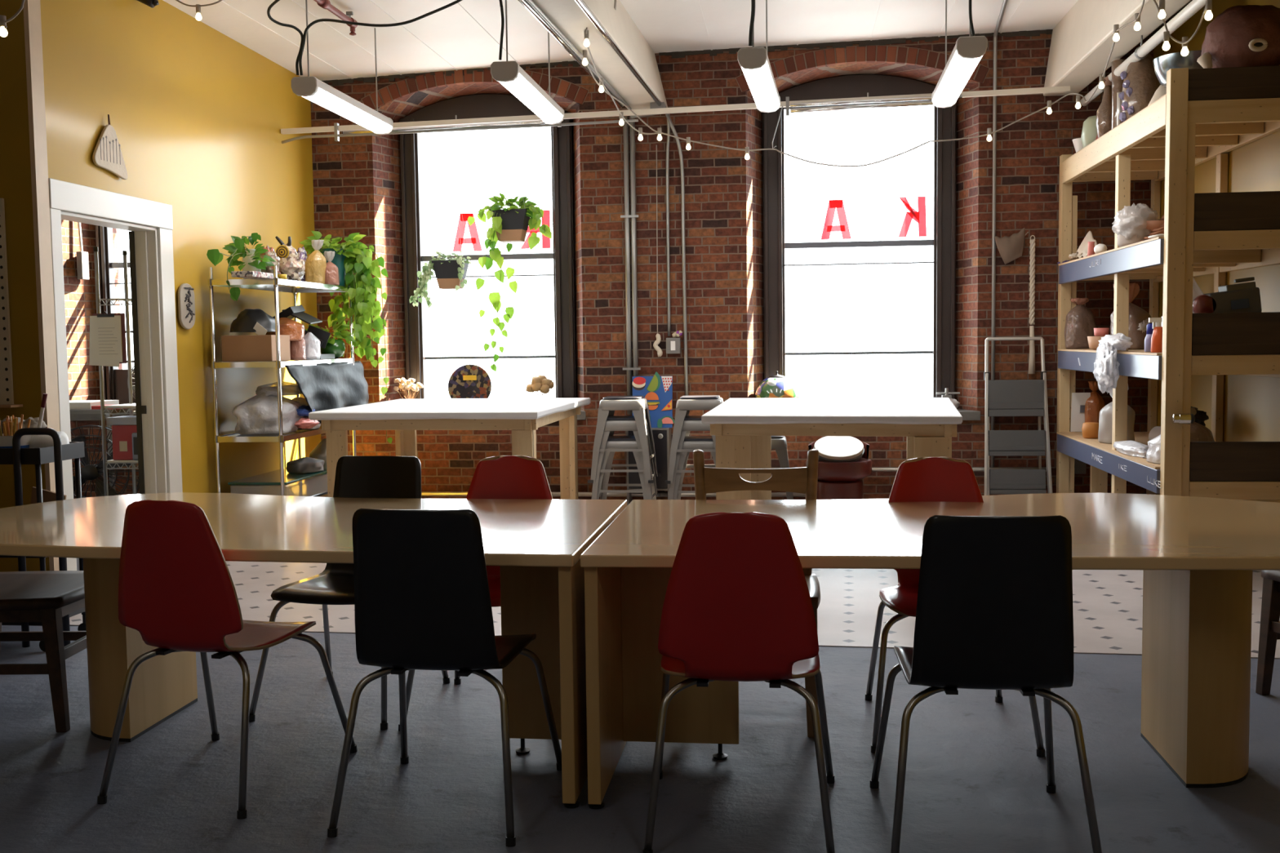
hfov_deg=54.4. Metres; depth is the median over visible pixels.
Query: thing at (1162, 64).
steel bowl
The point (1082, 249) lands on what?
shell sculpture
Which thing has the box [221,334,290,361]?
cardboard box
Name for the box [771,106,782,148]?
wire hook
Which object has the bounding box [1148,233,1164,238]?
slab
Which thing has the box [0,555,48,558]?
tray
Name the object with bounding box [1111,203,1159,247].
plastic bag
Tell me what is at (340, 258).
pot
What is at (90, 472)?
floor fan
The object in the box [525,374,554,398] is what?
mushrooms
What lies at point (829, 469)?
tray
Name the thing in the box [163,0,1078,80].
ceiling
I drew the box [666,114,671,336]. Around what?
conduit
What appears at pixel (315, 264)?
bag
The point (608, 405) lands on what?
metal stool
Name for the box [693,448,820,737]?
wooden chair
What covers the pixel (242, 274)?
box
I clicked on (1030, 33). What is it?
trim
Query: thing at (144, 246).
door frame
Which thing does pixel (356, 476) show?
chair
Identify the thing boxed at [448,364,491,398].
plate
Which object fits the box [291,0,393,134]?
strip light
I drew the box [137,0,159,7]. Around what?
spotlight
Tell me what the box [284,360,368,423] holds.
plastic sheet
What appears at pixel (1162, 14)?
bulb
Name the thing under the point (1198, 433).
bag
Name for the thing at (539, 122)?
conduit
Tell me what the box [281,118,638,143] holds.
conduit
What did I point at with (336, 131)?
clamp
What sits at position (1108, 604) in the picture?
floor
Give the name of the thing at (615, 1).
cable
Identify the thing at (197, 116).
wall
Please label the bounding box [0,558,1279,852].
floor
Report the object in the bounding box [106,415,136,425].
box
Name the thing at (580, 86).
trim
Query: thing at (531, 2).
conduit
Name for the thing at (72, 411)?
table
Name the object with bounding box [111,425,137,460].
toolbox
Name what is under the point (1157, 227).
bowl
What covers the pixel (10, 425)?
tub
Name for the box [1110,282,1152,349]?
bag
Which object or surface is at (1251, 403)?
wall
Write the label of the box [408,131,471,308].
planter
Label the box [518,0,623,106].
conduit
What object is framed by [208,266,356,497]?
shelving
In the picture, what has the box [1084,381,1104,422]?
vase
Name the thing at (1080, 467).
box
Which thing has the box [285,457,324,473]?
bag
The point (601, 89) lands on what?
socket
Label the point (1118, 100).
tube
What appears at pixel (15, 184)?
wall
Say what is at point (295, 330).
bag
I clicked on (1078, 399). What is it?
paper sheet
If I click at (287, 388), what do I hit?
plastic bag
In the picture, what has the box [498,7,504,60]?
cable
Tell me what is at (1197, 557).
conference table
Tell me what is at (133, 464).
wire shelf
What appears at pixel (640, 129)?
socket
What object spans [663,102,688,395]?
conduit
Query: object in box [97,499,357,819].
chair
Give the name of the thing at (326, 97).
diffuser
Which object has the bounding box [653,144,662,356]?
hanging ornament
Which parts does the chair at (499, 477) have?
leg, leg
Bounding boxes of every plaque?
[92,114,127,179]
[177,283,195,328]
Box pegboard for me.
[0,198,13,404]
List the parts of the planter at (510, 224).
pot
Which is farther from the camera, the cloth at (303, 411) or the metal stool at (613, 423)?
the metal stool at (613, 423)
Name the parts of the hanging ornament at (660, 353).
cord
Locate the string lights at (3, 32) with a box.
[0,0,25,36]
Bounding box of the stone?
[1093,243,1106,253]
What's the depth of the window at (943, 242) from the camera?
9.79 m
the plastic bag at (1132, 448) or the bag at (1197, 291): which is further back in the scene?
the plastic bag at (1132, 448)
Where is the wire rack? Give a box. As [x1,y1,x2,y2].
[93,246,138,496]
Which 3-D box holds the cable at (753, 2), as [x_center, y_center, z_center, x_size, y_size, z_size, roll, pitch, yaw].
[0.597,-2.183,6.639,0.038,0.296,0.022,0,4,7]
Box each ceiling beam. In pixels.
[532,0,667,109]
[1043,0,1191,96]
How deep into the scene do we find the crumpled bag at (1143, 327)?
8.14 m
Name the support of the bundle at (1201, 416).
on the shelving at (1173, 135)
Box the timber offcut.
[1089,465,1107,493]
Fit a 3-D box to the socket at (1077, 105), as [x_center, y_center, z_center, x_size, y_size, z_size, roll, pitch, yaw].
[2.947,-2.183,8.373,0.037,0.091,0.036,0,4,7]
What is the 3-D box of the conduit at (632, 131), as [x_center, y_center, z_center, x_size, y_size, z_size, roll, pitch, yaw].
[-0.046,-1.246,9.677,0.040,2.310,0.042,0,4,7]
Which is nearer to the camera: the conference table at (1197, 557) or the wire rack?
the conference table at (1197, 557)
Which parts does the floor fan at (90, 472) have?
blade, blade, blade, blade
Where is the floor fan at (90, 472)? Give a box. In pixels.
[70,424,139,498]
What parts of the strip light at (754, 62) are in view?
hanging rod, hanging rod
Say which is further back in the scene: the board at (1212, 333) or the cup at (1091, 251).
the cup at (1091, 251)
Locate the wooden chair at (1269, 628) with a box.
[1255,569,1279,695]
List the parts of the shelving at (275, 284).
post, post, post, post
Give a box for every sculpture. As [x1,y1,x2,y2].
[256,244,280,274]
[275,235,305,280]
[296,246,307,281]
[1068,231,1097,259]
[1196,4,1279,68]
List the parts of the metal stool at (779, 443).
leg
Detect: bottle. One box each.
[1095,75,1111,137]
[1144,323,1155,351]
[1148,317,1162,352]
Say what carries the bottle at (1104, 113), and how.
on the shelving at (1173, 135)
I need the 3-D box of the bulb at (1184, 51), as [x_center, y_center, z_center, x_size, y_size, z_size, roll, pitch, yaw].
[2.652,-1.850,6.059,0.037,0.091,0.036,0,4,7]
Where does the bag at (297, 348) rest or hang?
on the shelving at (275, 284)
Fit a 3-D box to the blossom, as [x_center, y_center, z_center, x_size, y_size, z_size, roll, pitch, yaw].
[0.289,-0.716,9.644,0.082,0.059,0.056,0,4,7]
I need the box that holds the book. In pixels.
[91,404,127,409]
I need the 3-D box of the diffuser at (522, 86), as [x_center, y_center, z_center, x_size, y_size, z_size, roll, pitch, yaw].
[-0.661,-1.977,7.539,0.140,0.047,1.350,0,4,7]
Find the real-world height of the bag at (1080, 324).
0.367 m
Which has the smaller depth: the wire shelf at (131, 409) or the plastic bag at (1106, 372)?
the plastic bag at (1106, 372)
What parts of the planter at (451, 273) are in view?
pot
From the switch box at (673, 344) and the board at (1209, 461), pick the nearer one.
the board at (1209, 461)
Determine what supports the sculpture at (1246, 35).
on the wooden riser
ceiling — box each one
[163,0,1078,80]
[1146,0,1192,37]
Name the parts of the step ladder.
rail, handle post, rail, rail, handle post, rail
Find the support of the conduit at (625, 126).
attached to the wall at (357, 180)
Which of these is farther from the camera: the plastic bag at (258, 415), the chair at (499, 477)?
the plastic bag at (258, 415)
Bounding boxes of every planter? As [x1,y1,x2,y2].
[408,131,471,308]
[467,128,551,373]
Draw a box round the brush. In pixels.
[37,393,47,427]
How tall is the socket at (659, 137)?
0.091 m
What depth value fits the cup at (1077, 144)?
8.79 m
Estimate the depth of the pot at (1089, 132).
8.44 m
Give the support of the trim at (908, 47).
attached to the wall at (357, 180)
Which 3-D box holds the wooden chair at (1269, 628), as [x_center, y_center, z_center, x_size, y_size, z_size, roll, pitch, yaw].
[2.614,0.644,4.418,0.582,0.701,0.527,-2,4,-15]
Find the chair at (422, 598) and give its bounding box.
[327,508,561,847]
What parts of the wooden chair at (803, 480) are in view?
post, rail, post, leg, seat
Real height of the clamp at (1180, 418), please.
0.060 m
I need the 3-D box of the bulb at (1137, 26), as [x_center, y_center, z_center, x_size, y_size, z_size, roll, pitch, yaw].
[2.674,-2.174,6.690,0.037,0.091,0.036,0,4,7]
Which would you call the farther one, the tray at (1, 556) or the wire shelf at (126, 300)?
the wire shelf at (126, 300)
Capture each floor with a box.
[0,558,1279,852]
[69,560,1279,658]
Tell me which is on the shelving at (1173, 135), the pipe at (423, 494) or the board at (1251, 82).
the board at (1251, 82)
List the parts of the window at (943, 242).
sash, sash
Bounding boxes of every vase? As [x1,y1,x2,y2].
[1111,58,1126,129]
[1118,42,1160,121]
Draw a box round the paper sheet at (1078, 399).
[1070,392,1090,431]
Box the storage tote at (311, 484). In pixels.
[227,468,327,496]
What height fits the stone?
0.070 m
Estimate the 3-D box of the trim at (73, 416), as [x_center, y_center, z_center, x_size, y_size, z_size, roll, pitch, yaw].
[-3.880,-0.105,10.432,1.767,0.070,0.440,0,4,7]
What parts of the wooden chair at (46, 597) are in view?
seat, seat frame, leg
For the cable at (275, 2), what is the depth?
7.13 m
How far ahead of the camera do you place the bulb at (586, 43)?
7.04 m
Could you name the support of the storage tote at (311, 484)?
on the shelving at (275, 284)
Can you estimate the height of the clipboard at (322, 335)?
0.254 m
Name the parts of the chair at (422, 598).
leg, leg, leg, leg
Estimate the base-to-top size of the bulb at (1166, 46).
0.091 m
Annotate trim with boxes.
[23,0,59,570]
[70,411,136,420]
[321,29,1053,85]
[360,69,589,107]
[361,67,587,109]
[577,409,585,420]
[735,44,990,92]
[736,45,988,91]
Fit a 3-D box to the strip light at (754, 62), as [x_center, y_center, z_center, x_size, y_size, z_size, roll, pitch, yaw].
[0.700,-2.337,7.226,0.156,0.784,1.330,0,4,10]
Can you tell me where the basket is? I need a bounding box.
[1140,214,1164,241]
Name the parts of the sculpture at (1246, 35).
cream spout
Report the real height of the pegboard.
1.030 m
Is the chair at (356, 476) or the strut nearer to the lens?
the chair at (356, 476)
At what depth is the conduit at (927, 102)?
8.85 m
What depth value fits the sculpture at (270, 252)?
8.29 m
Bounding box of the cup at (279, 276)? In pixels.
[277,274,287,279]
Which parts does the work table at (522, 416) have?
leg, leg, leg, leg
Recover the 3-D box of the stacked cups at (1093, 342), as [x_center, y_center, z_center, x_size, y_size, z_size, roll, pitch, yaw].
[3.088,-0.591,8.379,0.155,0.145,0.184,0,4,7]
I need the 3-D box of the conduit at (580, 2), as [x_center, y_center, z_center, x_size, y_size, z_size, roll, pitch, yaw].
[-0.265,-2.205,6.692,0.030,0.028,5.504,0,4,9]
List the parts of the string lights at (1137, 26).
cord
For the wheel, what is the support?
on the floor at (1108, 604)
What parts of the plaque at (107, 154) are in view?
hanging cord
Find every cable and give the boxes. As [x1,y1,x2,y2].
[266,0,303,75]
[298,0,502,75]
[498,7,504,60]
[613,0,616,9]
[748,0,755,45]
[968,0,974,35]
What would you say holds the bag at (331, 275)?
on the shelving at (275, 284)
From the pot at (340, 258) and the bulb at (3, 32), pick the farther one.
the pot at (340, 258)
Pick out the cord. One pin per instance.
(1032, 268)
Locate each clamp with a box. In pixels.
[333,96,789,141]
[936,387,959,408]
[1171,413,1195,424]
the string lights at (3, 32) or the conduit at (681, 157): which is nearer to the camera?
the string lights at (3, 32)
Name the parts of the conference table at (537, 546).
cross panel, panel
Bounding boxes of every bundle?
[229,308,275,332]
[1191,406,1208,426]
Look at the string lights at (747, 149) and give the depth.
8.76 m
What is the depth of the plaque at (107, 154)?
6.85 m
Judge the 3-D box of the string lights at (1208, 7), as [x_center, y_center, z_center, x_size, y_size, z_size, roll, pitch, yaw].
[2.651,-2.196,5.903,0.212,0.804,0.531,-1,4,-10]
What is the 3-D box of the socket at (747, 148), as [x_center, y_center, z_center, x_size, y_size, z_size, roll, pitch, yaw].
[0.771,-1.965,8.956,0.037,0.091,0.036,0,4,7]
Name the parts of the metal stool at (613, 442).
leg, leg, leg, leg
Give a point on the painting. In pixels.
(657, 389)
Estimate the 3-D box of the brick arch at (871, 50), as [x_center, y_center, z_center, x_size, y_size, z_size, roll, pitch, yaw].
[1.679,-2.723,9.489,1.880,0.307,0.218,0,4,7]
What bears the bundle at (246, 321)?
in the cardboard box at (260, 348)
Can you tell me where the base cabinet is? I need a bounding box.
[626,427,671,506]
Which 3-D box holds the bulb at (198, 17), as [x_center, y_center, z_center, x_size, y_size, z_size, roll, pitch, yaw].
[-2.594,-2.432,7.312,0.037,0.091,0.036,0,4,7]
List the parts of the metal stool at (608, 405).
leg, leg, leg, leg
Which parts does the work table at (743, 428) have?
leg, leg, leg, leg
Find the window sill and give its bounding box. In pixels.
[957,408,980,420]
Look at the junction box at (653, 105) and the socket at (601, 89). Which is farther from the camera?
the junction box at (653, 105)
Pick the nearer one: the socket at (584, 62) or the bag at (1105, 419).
the socket at (584, 62)
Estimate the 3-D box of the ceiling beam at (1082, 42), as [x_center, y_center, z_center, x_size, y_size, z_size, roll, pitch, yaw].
[2.427,-2.274,3.178,0.248,0.500,12.202,0,4,7]
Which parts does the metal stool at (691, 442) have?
leg, leg, leg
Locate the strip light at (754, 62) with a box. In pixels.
[737,0,780,112]
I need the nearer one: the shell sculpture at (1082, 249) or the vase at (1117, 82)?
the vase at (1117, 82)
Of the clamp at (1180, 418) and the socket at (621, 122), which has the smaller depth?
the clamp at (1180, 418)
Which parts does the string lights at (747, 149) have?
string lights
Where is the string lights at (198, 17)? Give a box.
[176,0,222,20]
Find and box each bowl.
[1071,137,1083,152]
[1146,220,1164,234]
[1152,49,1203,88]
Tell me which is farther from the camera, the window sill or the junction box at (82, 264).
the junction box at (82, 264)
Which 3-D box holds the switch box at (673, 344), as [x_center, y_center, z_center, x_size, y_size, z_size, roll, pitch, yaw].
[0.260,-0.629,9.679,0.110,0.124,0.071,0,4,7]
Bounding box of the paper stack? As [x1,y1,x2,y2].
[69,400,119,409]
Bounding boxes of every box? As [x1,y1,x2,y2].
[75,222,88,279]
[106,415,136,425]
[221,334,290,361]
[231,271,273,279]
[649,102,665,114]
[666,337,680,353]
[1074,458,1086,474]
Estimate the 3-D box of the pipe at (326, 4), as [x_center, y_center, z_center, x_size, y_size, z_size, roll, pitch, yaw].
[-2.095,-2.425,5.875,0.060,0.135,4.272,0,4,7]
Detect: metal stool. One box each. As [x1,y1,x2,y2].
[587,395,660,483]
[591,415,660,499]
[596,435,656,499]
[665,395,723,484]
[667,415,715,499]
[672,435,715,499]
[771,435,793,499]
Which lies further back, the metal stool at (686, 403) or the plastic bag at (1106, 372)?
the metal stool at (686, 403)
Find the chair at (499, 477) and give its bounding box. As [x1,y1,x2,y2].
[398,455,552,731]
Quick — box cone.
[1147,84,1166,106]
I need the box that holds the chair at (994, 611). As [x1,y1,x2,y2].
[870,515,1102,852]
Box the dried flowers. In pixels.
[393,377,423,399]
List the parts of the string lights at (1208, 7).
cord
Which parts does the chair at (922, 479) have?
leg, leg, leg, leg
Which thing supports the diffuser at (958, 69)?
attached to the strip light at (967, 51)
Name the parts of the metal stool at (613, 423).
leg, leg, leg, leg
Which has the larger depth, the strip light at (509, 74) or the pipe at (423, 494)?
the pipe at (423, 494)
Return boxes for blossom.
[671,330,682,337]
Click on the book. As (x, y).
(99, 406)
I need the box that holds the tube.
[1116,92,1122,125]
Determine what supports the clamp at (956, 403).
on the window sill
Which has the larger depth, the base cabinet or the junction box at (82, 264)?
the junction box at (82, 264)
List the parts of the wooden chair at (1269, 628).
seat, seat frame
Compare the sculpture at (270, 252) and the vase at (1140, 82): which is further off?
the sculpture at (270, 252)
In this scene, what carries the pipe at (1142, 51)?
attached to the ceiling beam at (1082, 42)
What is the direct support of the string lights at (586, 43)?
hanging from the ceiling beam at (569, 18)
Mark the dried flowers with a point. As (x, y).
(403, 386)
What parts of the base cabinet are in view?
knob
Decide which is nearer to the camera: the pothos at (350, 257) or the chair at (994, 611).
the chair at (994, 611)
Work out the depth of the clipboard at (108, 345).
8.43 m
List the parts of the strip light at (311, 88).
hanging rod, hanging rod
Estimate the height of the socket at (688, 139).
0.091 m
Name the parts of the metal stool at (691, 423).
leg, leg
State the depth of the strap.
9.67 m
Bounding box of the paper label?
[253,322,267,335]
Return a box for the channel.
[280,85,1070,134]
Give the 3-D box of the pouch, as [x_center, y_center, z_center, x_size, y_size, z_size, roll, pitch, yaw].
[2.777,-1.346,9.287,0.254,0.270,0.056,-1,4,2]
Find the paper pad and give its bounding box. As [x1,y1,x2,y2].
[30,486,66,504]
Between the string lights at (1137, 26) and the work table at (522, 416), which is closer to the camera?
the string lights at (1137, 26)
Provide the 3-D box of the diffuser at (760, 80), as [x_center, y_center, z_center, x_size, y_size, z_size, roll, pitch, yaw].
[0.704,-1.975,7.252,0.140,0.047,1.270,0,4,10]
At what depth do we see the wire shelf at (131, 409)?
8.48 m
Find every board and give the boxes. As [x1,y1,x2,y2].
[1187,65,1279,101]
[1189,441,1279,481]
[1191,311,1279,355]
[1193,191,1279,231]
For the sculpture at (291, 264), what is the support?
on the shelving at (275, 284)
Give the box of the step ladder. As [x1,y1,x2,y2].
[983,336,1052,495]
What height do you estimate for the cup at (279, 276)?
0.036 m
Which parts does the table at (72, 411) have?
leg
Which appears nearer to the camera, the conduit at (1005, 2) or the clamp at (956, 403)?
the conduit at (1005, 2)
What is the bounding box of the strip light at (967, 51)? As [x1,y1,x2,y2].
[931,0,987,107]
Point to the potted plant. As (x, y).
(337, 347)
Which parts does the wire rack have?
post, post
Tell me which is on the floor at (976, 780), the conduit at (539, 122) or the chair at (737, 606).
the chair at (737, 606)
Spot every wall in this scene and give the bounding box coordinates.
[0,0,49,572]
[40,0,320,493]
[61,33,1153,500]
[1153,0,1279,502]
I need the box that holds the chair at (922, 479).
[864,457,1045,757]
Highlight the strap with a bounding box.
[620,214,640,369]
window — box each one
[95,225,135,404]
[399,93,577,399]
[762,74,956,399]
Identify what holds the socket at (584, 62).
attached to the string lights at (586, 43)
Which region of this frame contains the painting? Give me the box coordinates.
[631,372,674,427]
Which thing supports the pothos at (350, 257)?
on the shelving at (275, 284)
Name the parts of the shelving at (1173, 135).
post, post, painted rail, painted rail, painted rail, rail, post, post, post, post, post, post, post, rail, rail, post, rail, rail, rail, rail, rail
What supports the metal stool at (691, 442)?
on the floor at (1108, 604)
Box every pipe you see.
[314,0,357,35]
[421,492,805,497]
[871,467,1046,471]
[1080,0,1206,106]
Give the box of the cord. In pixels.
[1028,235,1035,373]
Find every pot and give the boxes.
[319,248,346,286]
[1080,115,1097,147]
[1081,422,1098,438]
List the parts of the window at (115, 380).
sash, sash, panel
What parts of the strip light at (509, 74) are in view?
hanging rod, hanging rod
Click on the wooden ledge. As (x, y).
(2, 406)
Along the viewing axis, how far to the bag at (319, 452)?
9.00 m
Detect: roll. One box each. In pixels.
[28,431,69,448]
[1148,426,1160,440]
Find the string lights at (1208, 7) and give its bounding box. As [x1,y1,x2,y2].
[1153,0,1213,56]
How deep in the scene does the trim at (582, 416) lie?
9.80 m
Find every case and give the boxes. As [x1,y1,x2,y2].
[272,304,322,324]
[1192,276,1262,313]
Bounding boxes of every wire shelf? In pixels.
[98,297,131,305]
[103,407,136,414]
[105,462,138,469]
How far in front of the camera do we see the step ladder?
9.20 m
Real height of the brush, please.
0.274 m
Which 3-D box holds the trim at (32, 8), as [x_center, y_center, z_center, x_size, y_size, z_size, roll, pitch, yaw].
[-3.000,-0.863,6.260,0.025,3.600,0.105,0,4,7]
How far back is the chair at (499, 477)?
4.75 m
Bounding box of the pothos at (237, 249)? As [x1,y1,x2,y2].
[206,232,275,301]
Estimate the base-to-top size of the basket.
0.202 m
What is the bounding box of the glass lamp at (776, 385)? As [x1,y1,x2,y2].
[755,370,799,397]
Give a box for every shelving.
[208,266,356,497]
[1056,67,1279,499]
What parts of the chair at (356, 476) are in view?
leg, leg, leg, leg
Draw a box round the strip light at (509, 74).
[490,0,564,124]
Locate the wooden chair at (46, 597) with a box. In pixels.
[0,570,87,733]
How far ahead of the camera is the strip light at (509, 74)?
7.25 m
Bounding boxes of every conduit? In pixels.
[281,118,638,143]
[342,120,546,134]
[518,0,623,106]
[525,0,631,109]
[574,0,661,106]
[622,115,632,414]
[629,115,638,376]
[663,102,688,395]
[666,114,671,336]
[790,94,962,106]
[790,100,933,112]
[990,0,1007,467]
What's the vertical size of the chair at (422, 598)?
0.897 m
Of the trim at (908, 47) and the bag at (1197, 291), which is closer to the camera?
the bag at (1197, 291)
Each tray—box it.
[0,441,84,464]
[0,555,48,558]
[1,607,84,626]
[320,353,334,359]
[805,457,871,482]
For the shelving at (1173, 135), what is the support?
on the floor at (1108, 604)
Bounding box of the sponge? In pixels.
[0,416,47,433]
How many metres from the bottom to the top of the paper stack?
0.050 m
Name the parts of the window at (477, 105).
sash, sash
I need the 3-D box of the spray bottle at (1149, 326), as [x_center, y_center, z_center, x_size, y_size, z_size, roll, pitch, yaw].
[2.850,-0.495,6.946,0.064,0.160,0.064,0,4,7]
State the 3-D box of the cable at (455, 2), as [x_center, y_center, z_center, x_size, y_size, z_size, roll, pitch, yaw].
[-1.362,-2.236,7.048,1.267,0.404,0.042,0,4,15]
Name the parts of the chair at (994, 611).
leg, leg, leg, leg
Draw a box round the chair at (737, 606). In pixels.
[642,511,835,852]
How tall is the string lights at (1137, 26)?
0.164 m
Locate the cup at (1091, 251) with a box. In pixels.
[1087,241,1094,256]
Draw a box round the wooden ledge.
[0,404,22,408]
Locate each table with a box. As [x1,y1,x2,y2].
[0,492,626,808]
[69,408,136,489]
[308,397,590,499]
[580,493,1279,809]
[701,397,962,499]
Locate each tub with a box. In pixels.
[0,414,31,448]
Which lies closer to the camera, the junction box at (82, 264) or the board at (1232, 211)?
the board at (1232, 211)
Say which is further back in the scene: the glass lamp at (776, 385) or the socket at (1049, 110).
the glass lamp at (776, 385)
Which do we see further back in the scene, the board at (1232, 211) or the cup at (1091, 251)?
the cup at (1091, 251)
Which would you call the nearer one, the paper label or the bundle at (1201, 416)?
the bundle at (1201, 416)
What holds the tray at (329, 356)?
on the shelving at (275, 284)
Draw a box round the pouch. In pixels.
[994,227,1028,264]
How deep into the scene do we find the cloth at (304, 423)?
8.35 m
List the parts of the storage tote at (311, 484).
lid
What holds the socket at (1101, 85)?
attached to the string lights at (747, 149)
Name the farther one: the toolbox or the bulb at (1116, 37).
the toolbox
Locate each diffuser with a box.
[302,87,390,133]
[499,73,562,123]
[741,62,778,111]
[933,51,982,106]
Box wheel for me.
[805,435,871,499]
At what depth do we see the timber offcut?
8.87 m
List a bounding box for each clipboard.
[88,311,126,366]
[304,324,330,348]
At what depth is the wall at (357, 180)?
9.66 m
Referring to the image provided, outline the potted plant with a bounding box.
[305,316,355,358]
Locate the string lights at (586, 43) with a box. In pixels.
[570,26,662,141]
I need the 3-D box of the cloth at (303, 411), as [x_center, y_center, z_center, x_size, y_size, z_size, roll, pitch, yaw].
[-2.271,-0.107,8.434,0.116,0.078,0.247,0,4,7]
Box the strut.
[631,113,662,118]
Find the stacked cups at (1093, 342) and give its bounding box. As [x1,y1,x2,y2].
[1087,328,1109,349]
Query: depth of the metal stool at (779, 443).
9.07 m
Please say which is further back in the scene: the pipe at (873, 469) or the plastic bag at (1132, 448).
the pipe at (873, 469)
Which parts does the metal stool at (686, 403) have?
leg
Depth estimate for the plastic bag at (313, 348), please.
8.61 m
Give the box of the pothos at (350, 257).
[298,231,392,443]
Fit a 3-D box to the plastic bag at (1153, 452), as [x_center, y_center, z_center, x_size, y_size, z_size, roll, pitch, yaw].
[2.905,0.120,6.899,0.168,0.160,0.257,0,4,7]
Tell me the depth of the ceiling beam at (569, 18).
7.82 m
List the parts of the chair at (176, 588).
leg, leg, leg, leg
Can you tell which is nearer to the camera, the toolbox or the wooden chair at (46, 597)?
the wooden chair at (46, 597)
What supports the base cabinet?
on the floor at (1108, 604)
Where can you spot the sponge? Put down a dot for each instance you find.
(34, 421)
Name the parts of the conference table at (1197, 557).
panel, cross panel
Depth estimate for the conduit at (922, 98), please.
8.83 m
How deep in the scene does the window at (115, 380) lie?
10.62 m
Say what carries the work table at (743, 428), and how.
on the floor at (1108, 604)
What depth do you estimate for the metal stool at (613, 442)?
9.08 m
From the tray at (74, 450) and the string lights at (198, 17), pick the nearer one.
the tray at (74, 450)
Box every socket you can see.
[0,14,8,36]
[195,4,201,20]
[582,49,587,65]
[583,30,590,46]
[598,77,604,93]
[618,111,624,125]
[638,127,643,141]
[657,127,662,140]
[685,137,690,150]
[744,146,749,159]
[986,128,991,141]
[1046,100,1052,114]
[1075,94,1080,108]
[1098,73,1104,88]
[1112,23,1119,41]
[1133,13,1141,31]
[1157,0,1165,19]
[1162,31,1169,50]
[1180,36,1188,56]
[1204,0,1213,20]
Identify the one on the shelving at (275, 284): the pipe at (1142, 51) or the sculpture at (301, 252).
the sculpture at (301, 252)
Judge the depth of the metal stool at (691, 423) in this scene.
8.96 m
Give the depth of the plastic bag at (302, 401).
8.58 m
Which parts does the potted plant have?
pot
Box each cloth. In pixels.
[293,417,319,429]
[296,404,315,416]
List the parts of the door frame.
strike plate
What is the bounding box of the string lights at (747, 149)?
[586,40,1115,167]
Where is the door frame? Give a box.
[48,177,182,570]
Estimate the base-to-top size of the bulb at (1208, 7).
0.091 m
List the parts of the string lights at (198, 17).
cord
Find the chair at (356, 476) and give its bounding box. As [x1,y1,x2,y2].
[248,455,449,729]
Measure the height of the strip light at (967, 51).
0.804 m
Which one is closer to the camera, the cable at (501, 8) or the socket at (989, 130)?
the cable at (501, 8)
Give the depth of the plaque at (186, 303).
7.74 m
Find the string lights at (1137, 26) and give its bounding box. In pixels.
[1112,0,1145,41]
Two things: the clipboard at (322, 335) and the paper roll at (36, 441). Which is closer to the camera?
the paper roll at (36, 441)
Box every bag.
[232,392,305,435]
[255,381,302,395]
[265,317,304,341]
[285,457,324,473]
[289,337,306,359]
[291,397,320,430]
[303,332,320,359]
[304,239,326,284]
[309,438,327,468]
[324,250,339,285]
[1064,297,1096,348]
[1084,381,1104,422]
[1093,333,1133,393]
[1097,386,1135,444]
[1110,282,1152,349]
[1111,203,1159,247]
[1113,440,1148,457]
[1137,318,1150,333]
[1146,434,1160,463]
[1190,407,1214,441]
[1192,276,1204,313]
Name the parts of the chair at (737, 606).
leg, leg, leg, leg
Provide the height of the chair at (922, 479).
0.901 m
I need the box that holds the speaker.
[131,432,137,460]
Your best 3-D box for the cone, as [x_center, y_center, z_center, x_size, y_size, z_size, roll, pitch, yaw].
[3.050,-1.904,7.231,0.220,0.200,0.220,0,4,7]
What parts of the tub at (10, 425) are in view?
brush handle, brush handle, brush handle, brush handle, brush handle, brush handle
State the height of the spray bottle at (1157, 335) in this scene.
0.190 m
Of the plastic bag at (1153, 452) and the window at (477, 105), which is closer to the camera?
the plastic bag at (1153, 452)
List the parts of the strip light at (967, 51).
hanging rod, hanging rod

